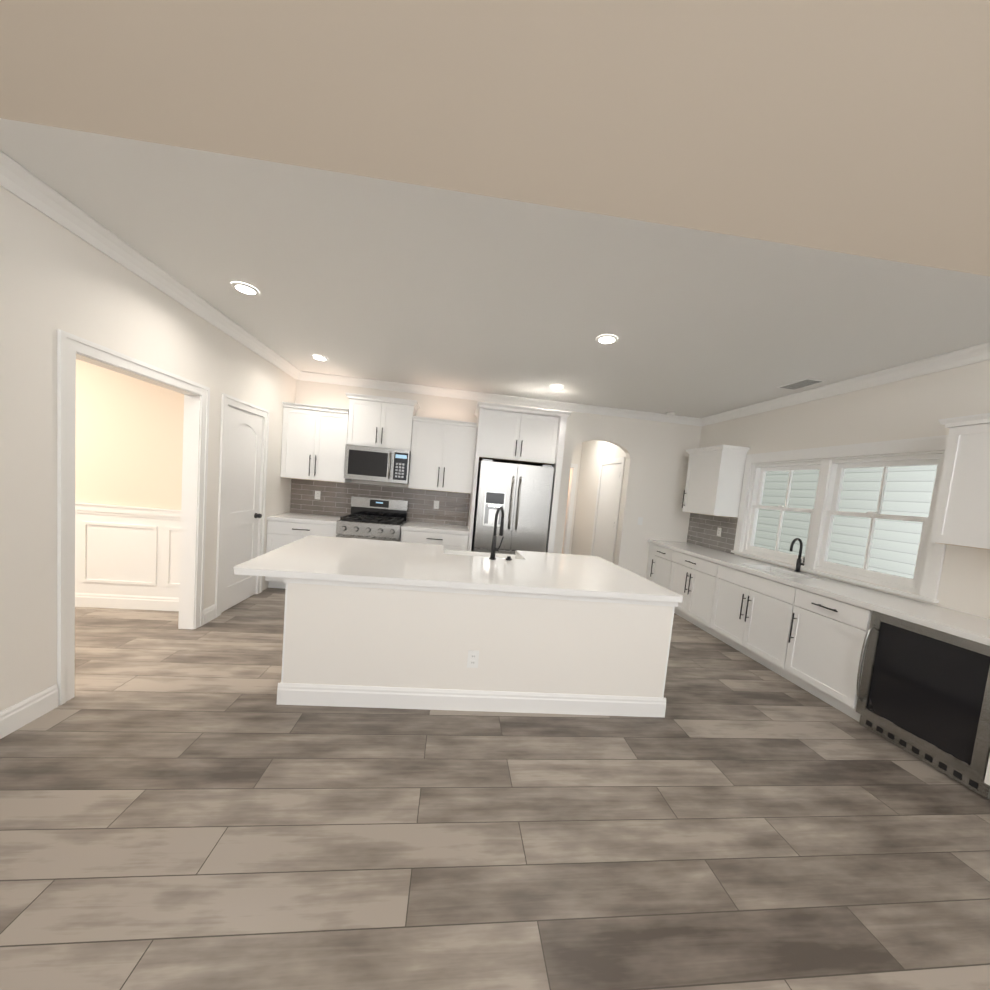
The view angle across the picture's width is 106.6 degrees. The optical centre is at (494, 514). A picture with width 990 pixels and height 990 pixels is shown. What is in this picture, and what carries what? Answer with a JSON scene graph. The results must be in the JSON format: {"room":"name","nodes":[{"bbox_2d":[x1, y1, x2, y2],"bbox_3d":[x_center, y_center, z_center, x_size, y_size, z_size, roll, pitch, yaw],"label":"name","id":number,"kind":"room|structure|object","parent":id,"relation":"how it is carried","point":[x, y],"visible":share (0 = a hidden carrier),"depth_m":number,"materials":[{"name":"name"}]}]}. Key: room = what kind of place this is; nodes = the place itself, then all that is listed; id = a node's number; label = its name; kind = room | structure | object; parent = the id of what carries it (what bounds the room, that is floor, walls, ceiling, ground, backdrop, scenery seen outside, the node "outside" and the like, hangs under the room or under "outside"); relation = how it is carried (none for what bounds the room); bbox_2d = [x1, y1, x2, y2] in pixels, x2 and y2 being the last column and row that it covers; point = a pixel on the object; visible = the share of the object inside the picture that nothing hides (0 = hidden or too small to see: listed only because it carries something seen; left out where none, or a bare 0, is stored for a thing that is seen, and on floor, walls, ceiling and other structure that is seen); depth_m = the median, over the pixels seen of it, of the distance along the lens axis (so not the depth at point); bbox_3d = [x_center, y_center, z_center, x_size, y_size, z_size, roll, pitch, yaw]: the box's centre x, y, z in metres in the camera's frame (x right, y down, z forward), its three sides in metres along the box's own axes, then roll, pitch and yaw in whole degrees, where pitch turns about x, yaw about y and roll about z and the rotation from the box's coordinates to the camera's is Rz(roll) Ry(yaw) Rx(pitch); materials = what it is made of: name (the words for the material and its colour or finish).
{"room":"kitchen","nodes":[
{"label":"kitchen","id":0,"kind":"room"},
{"bbox_2d":[75,359,183,509],"bbox_3d":[-5.270,-0.610,3.341,5.140,2.770,0.120,5,4,-7],"label":"wall","id":1,"kind":"structure","parent":0,"point":[129,441],"depth_m":3.45,"materials":[{"name":"beige paint"}]},
{"bbox_2d":[75,502,180,610],"bbox_3d":[-5.509,0.262,3.311,5.478,1.000,0.030,5,4,-7],"label":"wainscoting","id":2,"kind":"structure","parent":1,"relation":"attached to","point":[127,557],"depth_m":3.54,"materials":[{"name":"white wood"}]},
{"bbox_2d":[0,186,295,711],"bbox_3d":[-2.138,-1.947,0.148,0.120,6.448,9.740,5,4,-7],"label":"wall","id":3,"kind":"structure","parent":0,"point":[54,276],"depth_m":2.01,"materials":[{"name":"white paint"}]},
{"bbox_2d":[0,604,215,738],"bbox_3d":[-2.256,1.264,-0.442,0.016,0.135,8.042,5,4,-7],"label":"baseboard","id":4,"kind":"structure","parent":3,"relation":"attached to","point":[15,717],"depth_m":2.00,"materials":[{"name":"white wood"}]},
{"bbox_2d":[57,329,209,704],"bbox_3d":[-2.577,0.001,2.671,0.142,2.127,1.224,5,4,-7],"label":"trim","id":5,"kind":"structure","parent":3,"relation":"attached to","point":[71,348],"depth_m":2.32,"materials":[{"name":"white wood"}]},
{"bbox_2d":[0,151,300,379],"bbox_3d":[-2.399,-1.688,3.176,0.095,0.095,3.483,5,4,-7],"label":"crown molding","id":6,"kind":"structure","parent":3,"relation":"attached to","point":[23,184],"depth_m":2.22,"materials":[{"name":"white wood"}]},
{"bbox_2d":[221,406,262,612],"bbox_3d":[-2.656,-0.055,3.900,0.095,2.028,0.658,5,4,-7],"label":"pantry door","id":7,"kind":"structure","parent":3,"relation":"in","point":[243,515],"depth_m":3.87,"materials":[{"name":"white wood"}]},
{"bbox_2d":[215,393,269,617],"bbox_3d":[-2.669,-0.099,3.895,0.061,2.129,0.848,5,4,-7],"label":"door frame","id":8,"kind":"structure","parent":3,"relation":"attached to","point":[231,401],"depth_m":3.58,"materials":[{"name":"white wood"}]},
{"bbox_2d":[0,588,989,989],"bbox_3d":[-2.276,1.188,2.143,11.380,0.100,13.200,5,4,-7],"label":"floor","id":9,"kind":"structure","parent":0,"point":[198,808],"depth_m":1.57,"materials":[{"name":"grey tile"}]},
{"bbox_2d":[265,520,336,588],"bbox_3d":[-2.404,0.497,4.804,0.804,0.858,0.620,5,4,-7],"label":"base cabinet","id":10,"kind":"object","parent":9,"relation":"on","point":[284,529],"depth_m":4.47,"materials":[{"name":"white wood"}]},
{"bbox_2d":[267,512,346,523],"bbox_3d":[-2.364,0.049,4.763,0.804,0.040,0.635,5,4,-7],"label":"countertop","id":11,"kind":"structure","parent":10,"relation":"on","point":[298,518],"depth_m":4.51,"materials":[{"name":"white stone"}]},
{"bbox_2d":[336,496,407,541],"bbox_3d":[-1.604,0.399,4.820,0.754,1.190,0.706,5,4,-7],"label":"gas range","id":12,"kind":"object","parent":9,"relation":"on","point":[376,519],"visible":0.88,"depth_m":4.65,"materials":[{"name":"silver metal"}]},
{"bbox_2d":[400,532,468,550],"bbox_3d":[-0.824,0.623,4.987,0.851,0.858,0.620,5,4,-7],"label":"base cabinet","id":13,"kind":"object","parent":9,"relation":"on","point":[449,540],"depth_m":4.66,"materials":[{"name":"white wood"}]},
{"bbox_2d":[401,521,468,535],"bbox_3d":[-0.784,0.176,4.946,0.851,0.040,0.635,5,4,-7],"label":"countertop","id":14,"kind":"structure","parent":13,"relation":"on","point":[461,530],"depth_m":4.70,"materials":[{"name":"white stone"}]},
{"bbox_2d":[277,549,677,717],"bbox_3d":[-0.160,0.837,3.035,2.636,0.838,1.317,5,4,-7],"label":"kitchen island","id":15,"kind":"object","parent":9,"relation":"on","point":[368,623],"depth_m":2.42,"materials":[{"name":"white paint"}]},
{"bbox_2d":[293,535,608,562],"bbox_3d":[-0.323,0.351,3.413,2.849,0.040,0.517,5,4,-7],"label":"island countertop","id":16,"kind":"structure","parent":15,"relation":"on","point":[337,541],"depth_m":3.41,"materials":[{"name":"white stone"}]},
{"bbox_2d":[489,507,511,560],"bbox_3d":[0.059,0.157,3.182,0.195,0.445,0.216,5,4,-7],"label":"island faucet","id":17,"kind":"object","parent":16,"relation":"on","point":[494,549],"visible":1,"depth_m":3.11,"materials":[{"name":"black metal"}]},
{"bbox_2d":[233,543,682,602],"bbox_3d":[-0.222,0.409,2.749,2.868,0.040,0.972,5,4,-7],"label":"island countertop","id":18,"kind":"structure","parent":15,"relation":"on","point":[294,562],"depth_m":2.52,"materials":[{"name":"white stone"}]},
{"bbox_2d":[467,650,478,667],"bbox_3d":[-0.144,0.953,2.427,0.072,0.116,0.009,5,4,-7],"label":"outlet","id":19,"kind":"object","parent":15,"relation":"attached to","point":[473,659],"visible":1,"depth_m":2.42,"materials":[{"name":"white plastic"}]},
{"bbox_2d":[471,459,553,554],"bbox_3d":[0.176,0.229,4.957,0.920,1.822,0.770,5,4,-7],"label":"refrigerator","id":20,"kind":"object","parent":9,"relation":"on","point":[520,494],"visible":0.71,"depth_m":4.62,"materials":[{"name":"silver metal"}]},
{"bbox_2d":[468,401,570,552],"bbox_3d":[0.222,-0.110,4.978,1.171,2.500,0.742,5,4,-7],"label":"tall cabinet","id":21,"kind":"object","parent":9,"relation":"on","point":[513,434],"visible":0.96,"depth_m":4.66,"materials":[{"name":"white wood"}]},
{"bbox_2d":[650,543,669,587],"bbox_3d":[2.664,0.911,5.262,0.620,0.858,0.519,5,4,-7],"label":"base cabinet","id":22,"kind":"object","parent":9,"relation":"on","point":[657,561],"depth_m":5.31,"materials":[{"name":"white wood"}]},
{"bbox_2d":[666,551,769,642],"bbox_3d":[2.733,0.964,4.638,0.620,0.858,0.978,5,4,-7],"label":"base cabinet","id":23,"kind":"object","parent":9,"relation":"on","point":[711,602],"depth_m":4.14,"materials":[{"name":"white wood"}]},
{"bbox_2d":[774,587,945,721],"bbox_3d":[2.910,1.101,3.010,0.620,0.858,0.635,5,4,-7],"label":"base cabinet","id":24,"kind":"object","parent":9,"relation":"on","point":[805,631],"depth_m":2.94,"materials":[{"name":"white wood"}]},
{"bbox_2d":[648,539,989,645],"bbox_3d":[2.880,0.606,3.522,0.640,0.040,4.316,5,4,-7],"label":"countertop","id":25,"kind":"structure","parent":24,"relation":"on","point":[972,627],"depth_m":2.86,"materials":[{"name":"white stone"}]},
{"bbox_2d":[734,567,805,602],"bbox_3d":[2.829,0.703,3.718,0.404,0.214,0.584,5,4,-7],"label":"sink","id":26,"kind":"object","parent":25,"relation":"in","point":[767,588],"depth_m":3.60,"materials":[{"name":"white ceramic"}]},
{"bbox_2d":[789,538,804,571],"bbox_3d":[3.041,0.409,3.730,0.209,0.347,0.107,5,4,-7],"label":"bar faucet","id":27,"kind":"object","parent":25,"relation":"on","point":[798,564],"visible":1,"depth_m":3.75,"materials":[{"name":"black metal"}]},
{"bbox_2d":[856,610,989,799],"bbox_3d":[2.950,1.152,2.363,0.680,0.858,0.655,5,4,-7],"label":"beverage cooler","id":28,"kind":"object","parent":9,"relation":"on","point":[923,693],"visible":0.88,"depth_m":2.29,"materials":[{"name":"black glass"}]},
{"bbox_2d":[984,755,989,785],"bbox_3d":[3.049,1.208,1.728,0.620,0.858,0.626,5,4,-7],"label":"base cabinet","id":29,"kind":"object","parent":9,"relation":"on","point":[987,777],"depth_m":2.01,"materials":[{"name":"white wood"}]},
{"bbox_2d":[0,0,989,417],"bbox_3d":[-1.862,-3.490,1.795,11.380,3.778,13.200,5,4,-7],"label":"ceiling","id":30,"kind":"structure","parent":0,"point":[852,126],"depth_m":1.58,"materials":[{"name":"beige paint"}]},
{"bbox_2d":[231,282,258,294],"bbox_3d":[-1.821,-1.644,2.691,0.170,0.010,0.170,5,4,-7],"label":"recessed light","id":31,"kind":"object","parent":30,"relation":"in","point":[245,288],"visible":0.98,"depth_m":2.67,"materials":[{"name":"white plastic"}]},
{"bbox_2d":[311,355,327,360],"bbox_3d":[-1.981,-1.768,4.168,0.170,0.010,0.170,5,4,-7],"label":"recessed light","id":32,"kind":"object","parent":30,"relation":"in","point":[319,357],"visible":0.9,"depth_m":4.14,"materials":[{"name":"white"}]},
{"bbox_2d":[550,385,563,388],"bbox_3d":[0.752,-1.550,4.484,0.170,0.010,0.170,5,4,-7],"label":"recessed light","id":33,"kind":"object","parent":30,"relation":"in","point":[557,386],"visible":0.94,"depth_m":4.46,"materials":[{"name":"white plastic"}]},
{"bbox_2d":[596,335,617,343],"bbox_3d":[0.913,-1.426,3.007,0.170,0.010,0.170,5,4,-7],"label":"recessed light","id":34,"kind":"object","parent":30,"relation":"in","point":[605,339],"visible":1,"depth_m":2.99,"materials":[{"name":"white plastic"}]},
{"bbox_2d":[666,412,674,415],"bbox_3d":[2.518,-1.442,5.291,0.120,0.033,0.120,5,4,-7],"label":"smoke detector","id":35,"kind":"object","parent":30,"relation":"attached to","point":[670,413],"visible":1,"depth_m":5.25,"materials":[{"name":"white plastic"}]},
{"bbox_2d":[777,378,826,389],"bbox_3d":[3.019,-1.285,3.642,0.200,0.012,0.340,5,4,-7],"label":"ceiling vent","id":36,"kind":"object","parent":30,"relation":"in","point":[802,383],"visible":0.98,"depth_m":3.61,"materials":[{"name":"white metal"}]},
{"bbox_2d":[292,380,701,577],"bbox_3d":[0.196,-0.280,5.398,5.970,2.770,0.120,5,4,-7],"label":"wall","id":37,"kind":"structure","parent":0,"point":[657,456],"depth_m":5.51,"materials":[{"name":"white paint"}]},
{"bbox_2d":[280,402,351,481],"bbox_3d":[-2.305,-0.902,4.839,0.786,0.900,0.340,5,4,-7],"label":"upper cabinet","id":38,"kind":"object","parent":37,"relation":"attached to","point":[314,440],"depth_m":4.67,"materials":[{"name":"white wood"}]},
{"bbox_2d":[290,478,469,525],"bbox_3d":[-1.573,-0.167,5.148,2.423,0.470,0.008,5,4,-7],"label":"tile backsplash","id":39,"kind":"structure","parent":37,"relation":"attached to","point":[335,500],"depth_m":5.13,"materials":[{"name":"grey tile"}]},
{"bbox_2d":[315,491,320,499],"bbox_3d":[-2.424,-0.263,5.039,0.072,0.116,0.008,5,4,-7],"label":"electrical outlet","id":40,"kind":"object","parent":39,"relation":"attached to","point":[318,493],"depth_m":5.04,"materials":[{"name":"white plastic"}]},
{"bbox_2d":[434,501,438,508],"bbox_3d":[-0.830,-0.136,5.223,0.072,0.116,0.008,5,4,-7],"label":"electrical outlet","id":41,"kind":"object","parent":39,"relation":"attached to","point":[436,503],"depth_m":5.22,"materials":[{"name":"white plastic"}]},
{"bbox_2d":[346,393,419,450],"bbox_3d":[-1.484,-1.189,4.879,0.876,0.641,0.390,5,4,-7],"label":"upper cabinet","id":42,"kind":"object","parent":37,"relation":"attached to","point":[380,421],"visible":0.96,"depth_m":4.73,"materials":[{"name":"white wood"}]},
{"bbox_2d":[344,444,410,483],"bbox_3d":[-1.527,-0.653,4.884,0.794,0.432,0.460,5,4,-7],"label":"over-the-range microwave","id":43,"kind":"object","parent":42,"relation":"attached to","point":[367,463],"visible":0.98,"depth_m":4.70,"materials":[{"name":"silver metal"}]},
{"bbox_2d":[408,418,476,493],"bbox_3d":[-0.708,-0.774,5.024,0.833,0.900,0.340,5,4,-7],"label":"upper cabinet","id":44,"kind":"object","parent":37,"relation":"attached to","point":[442,453],"depth_m":4.86,"materials":[{"name":"white wood"}]},
{"bbox_2d":[297,371,701,425],"bbox_3d":[0.251,-1.603,5.182,5.816,0.095,0.095,5,4,-7],"label":"crown molding","id":45,"kind":"structure","parent":37,"relation":"attached to","point":[442,392],"depth_m":5.14,"materials":[{"name":"white wood"}]},
{"bbox_2d":[638,517,642,524],"bbox_3d":[2.200,0.101,5.581,0.072,0.116,0.009,5,4,-7],"label":"light switch","id":46,"kind":"object","parent":37,"relation":"attached to","point":[640,520],"visible":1,"depth_m":5.58,"materials":[{"name":"white plastic"}]},
{"bbox_2d":[569,443,581,553],"bbox_3d":[1.226,-0.375,7.904,0.990,2.770,0.120,5,4,-7],"label":"wall","id":47,"kind":"structure","parent":0,"point":[576,454],"depth_m":7.85,"materials":[{"name":"white paint"}]},
{"bbox_2d":[562,463,577,553],"bbox_3d":[1.204,-0.055,7.920,0.918,2.129,0.142,5,4,-7],"label":"door frame","id":48,"kind":"structure","parent":47,"relation":"attached to","point":[570,506],"depth_m":7.91,"materials":[{"name":"white wood"}]},
{"bbox_2d":[562,440,626,563],"bbox_3d":[1.873,-0.273,7.312,0.120,2.770,3.310,5,4,-7],"label":"wall","id":49,"kind":"structure","parent":0,"point":[588,457],"depth_m":7.22,"materials":[{"name":"white paint"}]},
{"bbox_2d":[590,457,624,562],"bbox_3d":[1.885,0.122,6.312,0.018,2.135,0.950,5,4,-7],"label":"door","id":50,"kind":"structure","parent":49,"relation":"attached to","point":[607,507],"depth_m":6.25,"materials":[{"name":"white wood"}]},
{"bbox_2d":[699,360,989,618],"bbox_3d":[3.759,-1.476,0.830,0.150,6.448,9.740,5,4,-7],"label":"wall","id":51,"kind":"structure","parent":0,"point":[917,407],"depth_m":3.10,"materials":[{"name":"white paint"}]},
{"bbox_2d":[687,513,737,553],"bbox_3d":[3.035,0.237,5.197,0.008,0.470,0.969,5,4,-7],"label":"tile backsplash","id":52,"kind":"structure","parent":51,"relation":"attached to","point":[702,529],"depth_m":5.15,"materials":[{"name":"grey tile"}]},
{"bbox_2d":[717,527,721,536],"bbox_3d":[3.047,0.238,5.015,0.008,0.116,0.072,5,4,-7],"label":"outlet","id":53,"kind":"object","parent":52,"relation":"attached to","point":[719,531],"visible":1,"depth_m":5.00,"materials":[{"name":"white plastic"}]},
{"bbox_2d":[682,444,749,517],"bbox_3d":[2.926,-0.441,4.985,0.380,0.888,0.736,5,4,-7],"label":"upper cabinet","id":54,"kind":"object","parent":51,"relation":"attached to","point":[714,480],"visible":1,"depth_m":4.70,"materials":[{"name":"white wood"}]},
{"bbox_2d":[731,435,947,602],"bbox_3d":[3.290,-0.042,3.701,0.190,1.248,2.030,5,4,-7],"label":"window","id":55,"kind":"structure","parent":51,"relation":"in","point":[824,511],"depth_m":3.55,"materials":[{"name":"white wood"}]},
{"bbox_2d":[701,342,989,425],"bbox_3d":[3.274,-1.230,3.761,0.095,0.095,3.625,5,4,-7],"label":"crown molding","id":56,"kind":"structure","parent":51,"relation":"attached to","point":[963,357],"depth_m":3.26,"materials":[{"name":"white wood"}]},
{"bbox_2d":[930,417,989,549],"bbox_3d":[3.275,-0.148,1.939,0.340,0.809,1.220,5,4,-7],"label":"upper cabinet","id":57,"kind":"object","parent":51,"relation":"attached to","point":[962,514],"depth_m":2.40,"materials":[{"name":"white wood"}]},
{"label":"outside","id":58,"kind":"structure","parent":0,"visible":0},
{"bbox_2d":[754,465,936,578],"bbox_3d":[4.779,-1.452,8.140,0.050,8.500,20.000,5,4,-7],"label":"siding","id":59,"kind":"object","parent":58,"point":[856,489],"depth_m":5.02,"materials":[{"name":"white"}]}
]}

